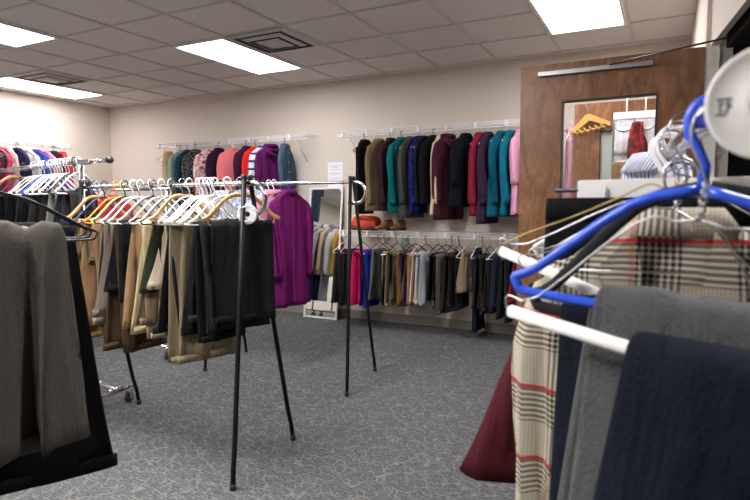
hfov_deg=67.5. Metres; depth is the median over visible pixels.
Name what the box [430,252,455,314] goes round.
trousers
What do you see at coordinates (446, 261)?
trousers
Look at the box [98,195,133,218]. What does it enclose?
dress shirt
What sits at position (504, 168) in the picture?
shirt
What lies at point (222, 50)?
recessed light
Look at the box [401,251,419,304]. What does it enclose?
trousers
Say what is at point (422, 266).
trousers
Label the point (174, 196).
clothes hanger
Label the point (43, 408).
trousers
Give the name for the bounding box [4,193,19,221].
trousers
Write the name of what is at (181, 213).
clothes hanger
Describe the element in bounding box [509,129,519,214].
blouse
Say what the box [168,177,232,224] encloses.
clothes hanger
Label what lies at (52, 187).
clothes hanger
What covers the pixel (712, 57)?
trim
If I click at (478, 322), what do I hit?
trousers
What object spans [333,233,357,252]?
clothes hanger
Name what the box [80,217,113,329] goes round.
trousers
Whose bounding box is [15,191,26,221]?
trousers
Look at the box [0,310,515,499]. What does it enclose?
floor
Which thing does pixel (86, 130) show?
wall
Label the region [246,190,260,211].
dress shirt
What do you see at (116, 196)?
clothes hanger
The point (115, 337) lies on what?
trousers
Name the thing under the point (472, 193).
cardigan
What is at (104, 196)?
clothes hanger
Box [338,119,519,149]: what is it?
wire shelf
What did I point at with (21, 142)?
wire shelf
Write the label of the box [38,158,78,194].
clothes hanger
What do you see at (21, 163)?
clothes hanger
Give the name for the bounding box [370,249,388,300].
trousers
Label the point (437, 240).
clothes hanger
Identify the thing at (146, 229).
trousers
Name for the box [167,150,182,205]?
knit top
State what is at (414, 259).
trousers
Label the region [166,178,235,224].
clothes hanger
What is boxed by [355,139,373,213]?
jacket
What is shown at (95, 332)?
trousers
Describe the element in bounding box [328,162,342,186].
paper notice
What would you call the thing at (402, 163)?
cardigan
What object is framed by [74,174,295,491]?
rack
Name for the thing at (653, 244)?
coat
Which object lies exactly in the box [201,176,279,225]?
clothes hanger
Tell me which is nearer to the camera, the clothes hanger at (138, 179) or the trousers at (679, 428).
the trousers at (679, 428)
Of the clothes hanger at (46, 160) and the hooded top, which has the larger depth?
the hooded top
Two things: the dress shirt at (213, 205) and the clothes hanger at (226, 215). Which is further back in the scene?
the dress shirt at (213, 205)
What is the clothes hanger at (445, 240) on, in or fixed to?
hanging from the wire shelf at (367, 233)
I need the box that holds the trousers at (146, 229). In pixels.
[130,218,167,338]
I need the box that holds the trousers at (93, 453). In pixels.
[0,222,117,495]
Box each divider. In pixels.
[237,204,257,223]
[704,48,749,158]
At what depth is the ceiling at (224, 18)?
4.74 m
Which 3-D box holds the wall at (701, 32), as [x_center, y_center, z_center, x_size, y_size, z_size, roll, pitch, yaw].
[2.275,-0.389,3.928,0.120,2.790,2.260,2,5,27]
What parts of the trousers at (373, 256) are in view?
panel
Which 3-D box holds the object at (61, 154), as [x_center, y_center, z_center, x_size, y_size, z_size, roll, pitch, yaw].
[-4.076,-0.918,7.314,0.479,0.716,0.134,3,6,35]
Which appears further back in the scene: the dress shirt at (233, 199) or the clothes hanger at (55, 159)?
the dress shirt at (233, 199)
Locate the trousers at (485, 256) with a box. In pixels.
[476,254,494,313]
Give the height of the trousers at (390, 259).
0.551 m
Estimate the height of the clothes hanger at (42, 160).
0.234 m
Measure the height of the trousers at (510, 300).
0.465 m
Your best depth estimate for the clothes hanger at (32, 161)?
3.81 m
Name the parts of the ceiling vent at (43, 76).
plate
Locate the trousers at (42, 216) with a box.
[38,191,50,221]
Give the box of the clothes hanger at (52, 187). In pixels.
[47,157,98,193]
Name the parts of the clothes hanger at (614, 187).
steel rod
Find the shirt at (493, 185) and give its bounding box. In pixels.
[486,131,509,216]
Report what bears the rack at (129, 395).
on the floor
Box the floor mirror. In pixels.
[303,187,343,319]
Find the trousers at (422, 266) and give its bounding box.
[413,251,433,304]
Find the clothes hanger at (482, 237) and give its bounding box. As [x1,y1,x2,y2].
[475,237,489,258]
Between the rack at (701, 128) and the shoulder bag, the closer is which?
the rack at (701, 128)
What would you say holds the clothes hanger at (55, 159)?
hanging from the rack at (129, 395)
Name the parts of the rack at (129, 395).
hang rod, pull out rod, knob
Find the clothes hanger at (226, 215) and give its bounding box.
[164,177,231,224]
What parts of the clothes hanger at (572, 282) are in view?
wire arm, wire arm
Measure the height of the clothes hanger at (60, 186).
0.234 m
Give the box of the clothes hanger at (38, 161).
[10,161,66,194]
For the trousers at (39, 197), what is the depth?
3.56 m
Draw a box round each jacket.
[355,139,373,213]
[365,138,383,210]
[378,138,395,210]
[386,137,405,212]
[413,135,428,203]
[418,135,436,203]
[448,133,472,206]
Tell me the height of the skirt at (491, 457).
0.504 m
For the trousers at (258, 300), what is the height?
0.518 m
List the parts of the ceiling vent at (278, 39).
plate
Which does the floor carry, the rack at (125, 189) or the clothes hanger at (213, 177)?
the rack at (125, 189)
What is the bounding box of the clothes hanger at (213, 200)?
[188,177,264,225]
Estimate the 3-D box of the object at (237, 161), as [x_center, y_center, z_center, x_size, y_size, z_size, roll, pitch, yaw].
[-1.542,-0.858,6.803,0.134,0.790,0.462,3,6,35]
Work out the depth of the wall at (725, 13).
2.61 m
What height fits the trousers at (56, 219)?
0.681 m
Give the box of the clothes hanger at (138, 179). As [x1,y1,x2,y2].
[104,179,169,223]
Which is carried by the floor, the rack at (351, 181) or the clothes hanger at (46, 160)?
the rack at (351, 181)
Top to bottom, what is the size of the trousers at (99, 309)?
0.606 m
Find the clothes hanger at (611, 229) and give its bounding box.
[528,178,749,315]
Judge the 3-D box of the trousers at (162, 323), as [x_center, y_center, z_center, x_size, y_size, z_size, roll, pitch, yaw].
[-1.008,0.147,3.054,0.171,0.643,0.436,3,6,32]
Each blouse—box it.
[181,149,200,209]
[193,149,212,210]
[408,136,427,212]
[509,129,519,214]
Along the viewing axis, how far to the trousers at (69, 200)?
3.37 m
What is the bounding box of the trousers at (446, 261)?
[441,252,458,311]
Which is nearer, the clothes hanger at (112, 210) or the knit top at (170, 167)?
the clothes hanger at (112, 210)
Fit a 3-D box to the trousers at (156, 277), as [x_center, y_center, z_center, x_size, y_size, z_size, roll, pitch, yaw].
[-1.051,0.034,3.068,0.179,0.416,0.380,3,6,37]
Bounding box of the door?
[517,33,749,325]
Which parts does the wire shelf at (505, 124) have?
hang rod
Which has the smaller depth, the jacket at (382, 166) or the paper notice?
the jacket at (382, 166)
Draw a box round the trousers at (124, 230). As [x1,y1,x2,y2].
[103,218,157,302]
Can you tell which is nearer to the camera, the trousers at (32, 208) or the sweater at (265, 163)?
the trousers at (32, 208)
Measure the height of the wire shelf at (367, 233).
0.334 m
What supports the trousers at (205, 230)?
attached to the rack at (244, 177)
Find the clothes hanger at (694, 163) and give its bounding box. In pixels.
[527,157,698,287]
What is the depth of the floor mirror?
6.58 m
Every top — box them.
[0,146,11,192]
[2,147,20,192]
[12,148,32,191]
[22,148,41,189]
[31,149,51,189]
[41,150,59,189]
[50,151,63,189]
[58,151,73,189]
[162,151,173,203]
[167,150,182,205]
[174,150,190,207]
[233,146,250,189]
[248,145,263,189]
[431,133,462,219]
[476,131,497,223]
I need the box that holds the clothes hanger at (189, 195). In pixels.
[157,178,218,224]
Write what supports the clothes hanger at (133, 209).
hanging from the rack at (244, 177)
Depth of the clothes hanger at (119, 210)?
3.15 m
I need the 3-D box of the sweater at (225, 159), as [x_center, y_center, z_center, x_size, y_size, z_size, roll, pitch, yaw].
[-1.722,-0.846,6.888,0.136,0.802,0.492,4,7,45]
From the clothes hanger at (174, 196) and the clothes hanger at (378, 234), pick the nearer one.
the clothes hanger at (174, 196)
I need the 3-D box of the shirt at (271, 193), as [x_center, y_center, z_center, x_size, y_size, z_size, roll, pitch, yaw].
[-0.792,-0.102,4.473,0.487,0.755,0.135,-5,6,-43]
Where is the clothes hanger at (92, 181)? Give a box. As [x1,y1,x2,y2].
[62,181,124,222]
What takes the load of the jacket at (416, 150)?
hanging from the clothes hanger
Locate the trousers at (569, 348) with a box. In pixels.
[549,294,595,499]
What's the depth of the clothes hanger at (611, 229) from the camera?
0.70 m
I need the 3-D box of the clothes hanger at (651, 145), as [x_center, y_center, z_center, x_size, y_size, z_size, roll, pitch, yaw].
[0.501,-0.094,0.975,0.416,0.214,0.008,2,5,21]
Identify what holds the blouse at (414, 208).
hanging from the clothes hanger
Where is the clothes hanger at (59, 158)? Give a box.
[31,158,85,194]
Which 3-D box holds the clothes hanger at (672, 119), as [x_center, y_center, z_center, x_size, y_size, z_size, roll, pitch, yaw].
[0.395,-0.073,0.715,0.413,0.208,0.008,2,5,20]
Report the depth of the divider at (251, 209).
2.80 m
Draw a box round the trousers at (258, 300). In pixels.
[209,218,275,323]
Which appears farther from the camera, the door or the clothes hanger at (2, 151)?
the door
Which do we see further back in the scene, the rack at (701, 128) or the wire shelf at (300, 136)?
the wire shelf at (300, 136)
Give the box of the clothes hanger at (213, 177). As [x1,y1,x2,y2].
[179,177,237,225]
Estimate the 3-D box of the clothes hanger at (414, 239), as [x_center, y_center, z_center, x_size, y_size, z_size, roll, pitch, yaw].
[0.418,-0.054,5.867,0.008,0.214,0.418,4,6,43]
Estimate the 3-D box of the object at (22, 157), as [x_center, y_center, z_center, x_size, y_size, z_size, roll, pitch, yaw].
[-4.329,-0.818,6.822,0.480,0.833,0.123,1,5,18]
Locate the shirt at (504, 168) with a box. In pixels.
[499,130,517,215]
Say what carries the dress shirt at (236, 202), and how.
hanging from the clothes hanger
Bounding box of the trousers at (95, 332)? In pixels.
[75,217,104,337]
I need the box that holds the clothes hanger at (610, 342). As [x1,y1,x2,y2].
[505,108,749,353]
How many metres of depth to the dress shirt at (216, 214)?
4.46 m
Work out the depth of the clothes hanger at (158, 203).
2.99 m
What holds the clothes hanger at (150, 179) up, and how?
hanging from the rack at (244, 177)
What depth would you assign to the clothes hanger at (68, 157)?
3.50 m
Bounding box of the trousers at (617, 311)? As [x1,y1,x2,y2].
[557,286,749,499]
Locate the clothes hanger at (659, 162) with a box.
[539,132,685,252]
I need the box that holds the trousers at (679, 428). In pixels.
[593,331,749,499]
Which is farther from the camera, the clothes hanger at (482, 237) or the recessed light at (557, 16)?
the clothes hanger at (482, 237)
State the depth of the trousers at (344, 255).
6.14 m
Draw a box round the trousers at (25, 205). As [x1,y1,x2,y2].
[19,191,37,221]
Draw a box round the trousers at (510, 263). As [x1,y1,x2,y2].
[504,260,516,319]
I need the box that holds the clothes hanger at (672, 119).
[518,110,706,274]
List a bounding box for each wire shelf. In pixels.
[0,138,71,150]
[156,133,318,164]
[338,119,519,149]
[339,229,517,250]
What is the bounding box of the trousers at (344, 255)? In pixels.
[340,249,359,305]
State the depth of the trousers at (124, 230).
3.13 m
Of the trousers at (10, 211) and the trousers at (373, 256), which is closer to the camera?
the trousers at (10, 211)
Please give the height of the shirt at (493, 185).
0.816 m
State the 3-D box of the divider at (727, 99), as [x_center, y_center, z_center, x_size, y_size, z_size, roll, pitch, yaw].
[0.304,-0.114,0.431,0.089,0.089,0.009,3,6,33]
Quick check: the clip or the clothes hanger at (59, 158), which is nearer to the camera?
the clip
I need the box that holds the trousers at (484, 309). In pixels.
[482,254,497,313]
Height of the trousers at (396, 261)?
0.554 m
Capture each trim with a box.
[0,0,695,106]
[702,45,719,176]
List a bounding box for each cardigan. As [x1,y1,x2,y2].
[205,148,224,193]
[397,136,423,217]
[429,134,440,214]
[467,132,482,215]
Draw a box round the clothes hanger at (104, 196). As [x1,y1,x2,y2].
[73,181,132,222]
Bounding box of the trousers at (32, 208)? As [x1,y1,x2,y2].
[27,191,43,221]
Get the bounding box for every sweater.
[217,148,238,189]
[241,146,257,189]
[254,144,279,189]
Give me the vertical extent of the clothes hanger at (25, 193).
0.234 m
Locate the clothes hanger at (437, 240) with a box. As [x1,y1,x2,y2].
[428,240,446,256]
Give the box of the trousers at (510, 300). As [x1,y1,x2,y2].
[507,262,517,305]
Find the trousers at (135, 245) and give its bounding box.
[122,217,161,331]
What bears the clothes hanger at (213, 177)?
hanging from the rack at (244, 177)
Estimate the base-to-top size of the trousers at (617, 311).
0.670 m
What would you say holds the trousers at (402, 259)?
hanging from the clothes hanger
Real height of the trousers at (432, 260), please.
0.482 m
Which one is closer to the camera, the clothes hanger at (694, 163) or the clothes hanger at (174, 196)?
the clothes hanger at (694, 163)
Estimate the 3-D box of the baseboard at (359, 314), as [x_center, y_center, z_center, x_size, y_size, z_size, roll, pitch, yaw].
[-0.569,0.738,6.751,7.430,0.100,0.008,2,5,27]
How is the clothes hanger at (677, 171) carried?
hanging from the rack at (701, 128)
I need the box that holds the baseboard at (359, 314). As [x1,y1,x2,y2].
[276,305,516,334]
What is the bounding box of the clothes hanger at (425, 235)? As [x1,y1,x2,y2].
[415,235,435,256]
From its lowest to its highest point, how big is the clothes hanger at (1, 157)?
0.212 m
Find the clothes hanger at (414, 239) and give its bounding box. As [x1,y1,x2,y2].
[402,239,426,255]
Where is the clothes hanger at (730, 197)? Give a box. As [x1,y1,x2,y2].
[510,94,749,307]
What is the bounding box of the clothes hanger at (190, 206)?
[137,178,202,224]
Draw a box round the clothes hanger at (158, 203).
[140,178,199,224]
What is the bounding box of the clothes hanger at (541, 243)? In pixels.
[532,125,689,258]
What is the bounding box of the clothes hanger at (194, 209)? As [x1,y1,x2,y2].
[181,177,236,225]
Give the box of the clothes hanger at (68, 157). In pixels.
[46,157,86,194]
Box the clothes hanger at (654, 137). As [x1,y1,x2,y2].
[648,137,665,151]
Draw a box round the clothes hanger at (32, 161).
[8,161,53,195]
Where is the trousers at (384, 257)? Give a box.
[379,250,396,306]
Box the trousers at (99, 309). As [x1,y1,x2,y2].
[92,217,131,316]
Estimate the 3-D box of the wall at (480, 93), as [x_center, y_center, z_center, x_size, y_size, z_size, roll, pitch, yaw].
[0.076,-0.585,6.397,9.110,2.790,0.150,2,5,27]
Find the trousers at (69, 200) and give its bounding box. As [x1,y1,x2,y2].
[60,190,98,234]
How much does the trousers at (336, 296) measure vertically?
0.602 m
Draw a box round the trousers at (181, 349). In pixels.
[168,218,235,364]
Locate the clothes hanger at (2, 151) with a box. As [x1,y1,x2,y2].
[0,149,98,241]
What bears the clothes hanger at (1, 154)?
hanging from the rack
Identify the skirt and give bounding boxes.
[455,251,473,292]
[459,348,515,483]
[542,197,749,276]
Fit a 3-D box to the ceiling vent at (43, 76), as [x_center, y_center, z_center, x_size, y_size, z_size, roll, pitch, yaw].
[-3.579,-1.888,6.223,0.580,0.046,0.580,2,5,27]
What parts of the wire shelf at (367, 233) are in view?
hang rod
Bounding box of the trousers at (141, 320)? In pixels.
[135,219,164,325]
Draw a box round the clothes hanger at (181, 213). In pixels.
[170,177,237,224]
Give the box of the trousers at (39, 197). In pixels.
[35,191,45,222]
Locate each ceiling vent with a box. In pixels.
[9,70,92,85]
[226,27,319,52]
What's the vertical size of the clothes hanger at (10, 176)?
0.232 m
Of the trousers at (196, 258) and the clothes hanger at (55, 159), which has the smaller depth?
the trousers at (196, 258)
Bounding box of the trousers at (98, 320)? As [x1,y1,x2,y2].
[92,217,117,324]
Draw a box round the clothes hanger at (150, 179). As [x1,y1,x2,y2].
[116,179,182,223]
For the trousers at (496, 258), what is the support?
hanging from the clothes hanger
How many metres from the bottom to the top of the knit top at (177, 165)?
0.743 m
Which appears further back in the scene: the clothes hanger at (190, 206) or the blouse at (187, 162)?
the blouse at (187, 162)
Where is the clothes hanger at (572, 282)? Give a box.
[497,139,749,294]
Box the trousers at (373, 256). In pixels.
[368,248,385,299]
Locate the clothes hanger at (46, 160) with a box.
[20,160,70,194]
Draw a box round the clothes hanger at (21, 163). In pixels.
[0,163,45,195]
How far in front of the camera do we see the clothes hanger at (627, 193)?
0.72 m
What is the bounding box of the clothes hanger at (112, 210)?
[100,180,164,223]
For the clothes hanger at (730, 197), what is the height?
0.258 m
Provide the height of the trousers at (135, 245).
0.627 m
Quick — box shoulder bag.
[351,215,380,232]
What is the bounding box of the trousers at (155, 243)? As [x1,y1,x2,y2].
[139,217,169,293]
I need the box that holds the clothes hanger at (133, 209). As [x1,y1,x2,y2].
[120,179,181,224]
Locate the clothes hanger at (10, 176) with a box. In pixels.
[0,164,44,191]
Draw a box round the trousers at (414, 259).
[408,251,425,305]
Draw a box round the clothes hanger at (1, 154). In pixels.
[0,153,92,238]
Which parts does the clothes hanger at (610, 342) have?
wire arm, wire arm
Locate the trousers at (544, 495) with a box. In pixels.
[539,476,549,499]
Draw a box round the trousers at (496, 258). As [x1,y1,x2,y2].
[486,254,503,308]
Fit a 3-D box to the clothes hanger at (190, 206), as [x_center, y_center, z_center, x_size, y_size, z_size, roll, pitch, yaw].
[-1.113,-0.268,3.084,0.008,0.250,0.416,4,6,38]
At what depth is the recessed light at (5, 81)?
6.75 m
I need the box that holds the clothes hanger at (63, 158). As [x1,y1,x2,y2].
[39,158,78,194]
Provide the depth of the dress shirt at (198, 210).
4.58 m
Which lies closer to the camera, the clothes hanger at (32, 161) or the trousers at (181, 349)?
the trousers at (181, 349)
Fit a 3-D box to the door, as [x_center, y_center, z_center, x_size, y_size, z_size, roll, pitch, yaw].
[1.362,0.008,3.110,1.133,2.120,0.222,3,6,37]
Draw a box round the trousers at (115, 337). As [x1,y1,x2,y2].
[102,217,166,352]
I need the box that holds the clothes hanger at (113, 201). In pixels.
[93,180,150,223]
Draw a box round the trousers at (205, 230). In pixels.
[188,219,269,332]
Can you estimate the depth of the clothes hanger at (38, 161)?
3.73 m
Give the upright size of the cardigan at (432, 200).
0.801 m
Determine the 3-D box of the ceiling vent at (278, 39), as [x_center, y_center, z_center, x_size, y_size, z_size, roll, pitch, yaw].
[-0.865,-1.783,4.840,0.580,0.046,0.580,2,5,27]
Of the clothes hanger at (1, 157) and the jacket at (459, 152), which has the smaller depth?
the clothes hanger at (1, 157)
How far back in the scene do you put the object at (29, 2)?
4.88 m
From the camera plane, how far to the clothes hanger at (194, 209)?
2.86 m
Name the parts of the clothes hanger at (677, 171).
wire arm, wire arm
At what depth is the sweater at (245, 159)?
6.57 m
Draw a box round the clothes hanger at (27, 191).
[26,159,74,194]
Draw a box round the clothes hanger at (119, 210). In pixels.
[107,179,168,223]
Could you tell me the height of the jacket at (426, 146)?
0.694 m
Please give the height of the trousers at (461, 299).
0.555 m
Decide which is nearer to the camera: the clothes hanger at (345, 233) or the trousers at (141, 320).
the trousers at (141, 320)
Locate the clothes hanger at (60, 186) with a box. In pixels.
[55,156,101,194]
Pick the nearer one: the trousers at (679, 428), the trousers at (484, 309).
the trousers at (679, 428)
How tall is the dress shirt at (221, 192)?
0.735 m
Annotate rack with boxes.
[0,156,133,401]
[33,188,169,359]
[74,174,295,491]
[203,176,376,396]
[653,111,709,162]
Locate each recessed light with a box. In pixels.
[0,22,58,47]
[0,76,103,98]
[172,37,303,74]
[527,0,626,34]
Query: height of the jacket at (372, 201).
0.763 m
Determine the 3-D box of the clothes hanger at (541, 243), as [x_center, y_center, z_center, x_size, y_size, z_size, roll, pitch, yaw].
[0.458,-0.085,0.868,0.416,0.214,0.008,2,5,24]
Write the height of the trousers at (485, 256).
0.569 m
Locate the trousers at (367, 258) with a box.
[359,250,379,306]
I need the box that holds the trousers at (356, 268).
[350,249,369,305]
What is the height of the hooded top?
0.854 m
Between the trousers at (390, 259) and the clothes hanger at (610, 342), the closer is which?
the clothes hanger at (610, 342)
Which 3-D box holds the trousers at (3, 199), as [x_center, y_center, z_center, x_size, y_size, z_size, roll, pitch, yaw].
[-2.588,-0.098,4.040,0.154,0.638,0.339,2,5,26]
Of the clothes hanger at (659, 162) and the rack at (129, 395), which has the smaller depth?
the clothes hanger at (659, 162)
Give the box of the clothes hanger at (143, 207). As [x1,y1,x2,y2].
[128,179,192,224]
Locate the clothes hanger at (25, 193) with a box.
[24,159,73,194]
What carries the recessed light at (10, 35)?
in the ceiling at (224, 18)
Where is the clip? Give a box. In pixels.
[665,169,677,177]
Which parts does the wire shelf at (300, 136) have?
hang rod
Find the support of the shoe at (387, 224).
on the wire shelf at (367, 233)
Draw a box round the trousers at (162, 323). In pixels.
[152,218,210,333]
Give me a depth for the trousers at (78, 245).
3.28 m
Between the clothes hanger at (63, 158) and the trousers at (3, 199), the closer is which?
the clothes hanger at (63, 158)
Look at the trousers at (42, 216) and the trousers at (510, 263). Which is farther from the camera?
the trousers at (510, 263)
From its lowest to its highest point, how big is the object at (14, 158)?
0.694 m
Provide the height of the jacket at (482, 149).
0.884 m
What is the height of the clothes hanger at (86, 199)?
0.247 m
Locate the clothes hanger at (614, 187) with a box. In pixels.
[555,124,749,197]
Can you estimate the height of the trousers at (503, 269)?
0.644 m
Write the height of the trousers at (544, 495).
0.418 m
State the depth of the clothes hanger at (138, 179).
3.14 m
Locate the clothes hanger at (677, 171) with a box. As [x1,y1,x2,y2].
[528,120,749,261]
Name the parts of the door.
closer arm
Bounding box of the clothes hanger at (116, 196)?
[83,180,143,223]
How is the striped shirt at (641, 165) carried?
hanging from the clothes hanger at (654, 137)
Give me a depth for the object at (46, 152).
7.03 m
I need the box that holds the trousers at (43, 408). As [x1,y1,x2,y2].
[0,220,90,467]
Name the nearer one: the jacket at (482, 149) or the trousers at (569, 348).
the trousers at (569, 348)
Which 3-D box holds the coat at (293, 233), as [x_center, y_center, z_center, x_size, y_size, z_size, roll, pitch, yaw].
[-0.667,-0.018,4.422,0.148,0.915,0.481,4,6,40]
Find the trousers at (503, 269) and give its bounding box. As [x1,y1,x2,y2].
[496,257,513,323]
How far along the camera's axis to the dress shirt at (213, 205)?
4.51 m
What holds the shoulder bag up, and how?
on the wire shelf at (367, 233)
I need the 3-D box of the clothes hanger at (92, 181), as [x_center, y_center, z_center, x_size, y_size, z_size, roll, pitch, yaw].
[-1.685,-0.290,3.375,0.008,0.250,0.416,2,5,29]
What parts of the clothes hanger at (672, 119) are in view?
wire arm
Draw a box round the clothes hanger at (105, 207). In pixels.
[91,180,146,223]
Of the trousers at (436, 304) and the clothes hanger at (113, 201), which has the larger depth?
the trousers at (436, 304)
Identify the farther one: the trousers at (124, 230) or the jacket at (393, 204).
the jacket at (393, 204)
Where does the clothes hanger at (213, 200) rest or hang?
hanging from the rack at (244, 177)
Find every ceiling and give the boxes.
[0,0,697,107]
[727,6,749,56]
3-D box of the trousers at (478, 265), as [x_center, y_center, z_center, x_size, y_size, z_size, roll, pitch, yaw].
[1.064,0.327,5.566,0.142,0.586,0.372,3,5,30]
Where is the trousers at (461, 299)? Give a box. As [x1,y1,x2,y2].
[445,253,468,310]
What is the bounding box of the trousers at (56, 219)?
[53,191,65,223]
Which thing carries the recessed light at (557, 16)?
in the ceiling at (224, 18)
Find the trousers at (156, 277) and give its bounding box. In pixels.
[146,219,189,289]
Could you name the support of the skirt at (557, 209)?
hanging from the clothes hanger at (614, 187)
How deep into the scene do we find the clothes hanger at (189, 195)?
2.98 m
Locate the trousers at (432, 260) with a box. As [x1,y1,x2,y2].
[427,251,445,299]
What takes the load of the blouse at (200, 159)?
hanging from the clothes hanger
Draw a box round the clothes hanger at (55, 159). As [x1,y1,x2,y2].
[35,159,75,188]
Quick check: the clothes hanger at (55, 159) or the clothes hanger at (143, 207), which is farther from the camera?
the clothes hanger at (55, 159)
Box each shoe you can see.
[374,219,393,229]
[390,220,405,229]
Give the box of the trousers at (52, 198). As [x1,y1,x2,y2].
[46,190,70,221]
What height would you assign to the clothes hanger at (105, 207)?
0.250 m
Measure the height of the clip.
0.034 m
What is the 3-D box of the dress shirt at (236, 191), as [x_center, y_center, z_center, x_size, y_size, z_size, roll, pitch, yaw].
[-1.086,-0.124,4.627,0.126,0.735,0.485,3,6,36]
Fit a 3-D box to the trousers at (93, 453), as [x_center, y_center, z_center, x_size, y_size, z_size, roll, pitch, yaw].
[-0.976,0.268,1.402,0.575,0.671,0.152,-3,6,-34]
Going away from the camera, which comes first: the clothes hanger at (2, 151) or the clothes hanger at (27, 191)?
the clothes hanger at (2, 151)
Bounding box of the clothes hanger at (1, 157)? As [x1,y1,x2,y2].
[0,156,87,236]
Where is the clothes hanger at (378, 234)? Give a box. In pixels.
[367,234,389,254]
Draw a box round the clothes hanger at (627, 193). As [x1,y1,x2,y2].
[502,183,681,244]
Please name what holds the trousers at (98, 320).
hanging from the clothes hanger at (116, 196)
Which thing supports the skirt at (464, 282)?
hanging from the clothes hanger
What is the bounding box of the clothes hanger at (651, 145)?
[541,136,680,247]
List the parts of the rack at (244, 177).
leg, leg, hang rod, leg, leg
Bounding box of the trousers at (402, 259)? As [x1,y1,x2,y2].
[399,250,415,305]
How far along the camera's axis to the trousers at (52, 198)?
3.47 m
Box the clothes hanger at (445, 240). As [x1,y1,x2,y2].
[432,240,456,256]
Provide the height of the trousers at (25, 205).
0.604 m
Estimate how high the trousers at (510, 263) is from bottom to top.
0.598 m
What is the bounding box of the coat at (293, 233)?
[267,189,313,308]
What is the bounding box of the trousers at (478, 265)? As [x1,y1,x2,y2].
[471,253,487,315]
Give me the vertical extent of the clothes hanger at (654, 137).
0.214 m
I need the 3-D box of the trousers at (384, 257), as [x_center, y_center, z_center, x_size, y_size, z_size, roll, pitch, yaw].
[0.152,0.295,6.013,0.144,0.588,0.370,2,5,26]
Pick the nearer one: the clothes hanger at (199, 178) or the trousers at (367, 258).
the clothes hanger at (199, 178)
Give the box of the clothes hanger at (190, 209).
[176,177,237,225]
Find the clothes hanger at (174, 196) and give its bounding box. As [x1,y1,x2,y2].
[149,178,214,224]
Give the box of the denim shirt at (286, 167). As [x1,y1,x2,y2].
[277,143,296,190]
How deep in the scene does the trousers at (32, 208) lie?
3.63 m
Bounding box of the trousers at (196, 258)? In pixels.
[181,218,245,342]
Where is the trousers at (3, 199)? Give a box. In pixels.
[0,192,17,219]
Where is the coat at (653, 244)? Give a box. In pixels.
[511,207,749,499]
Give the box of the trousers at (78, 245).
[76,217,99,262]
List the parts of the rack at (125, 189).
hang rod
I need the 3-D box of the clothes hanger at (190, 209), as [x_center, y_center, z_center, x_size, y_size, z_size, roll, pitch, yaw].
[-0.862,-0.259,2.956,0.008,0.250,0.416,4,6,38]
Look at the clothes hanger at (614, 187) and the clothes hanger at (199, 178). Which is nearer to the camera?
the clothes hanger at (614, 187)
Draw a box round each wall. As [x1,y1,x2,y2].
[0,89,112,194]
[110,39,690,324]
[691,0,732,176]
[710,0,749,45]
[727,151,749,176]
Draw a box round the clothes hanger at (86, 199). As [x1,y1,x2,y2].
[67,181,130,218]
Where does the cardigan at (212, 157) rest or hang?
hanging from the clothes hanger
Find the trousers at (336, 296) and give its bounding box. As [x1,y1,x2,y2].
[331,248,356,303]
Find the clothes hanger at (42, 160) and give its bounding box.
[16,160,67,194]
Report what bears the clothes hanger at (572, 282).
hanging from the rack at (701, 128)
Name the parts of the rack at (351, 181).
leg, leg, hang rod, leg, leg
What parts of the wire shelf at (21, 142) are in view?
hang rod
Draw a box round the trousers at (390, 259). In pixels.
[385,250,404,302]
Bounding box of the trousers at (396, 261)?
[390,250,411,305]
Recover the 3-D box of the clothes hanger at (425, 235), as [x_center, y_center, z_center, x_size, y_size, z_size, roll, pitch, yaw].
[0.527,-0.051,5.811,0.008,0.214,0.416,3,6,36]

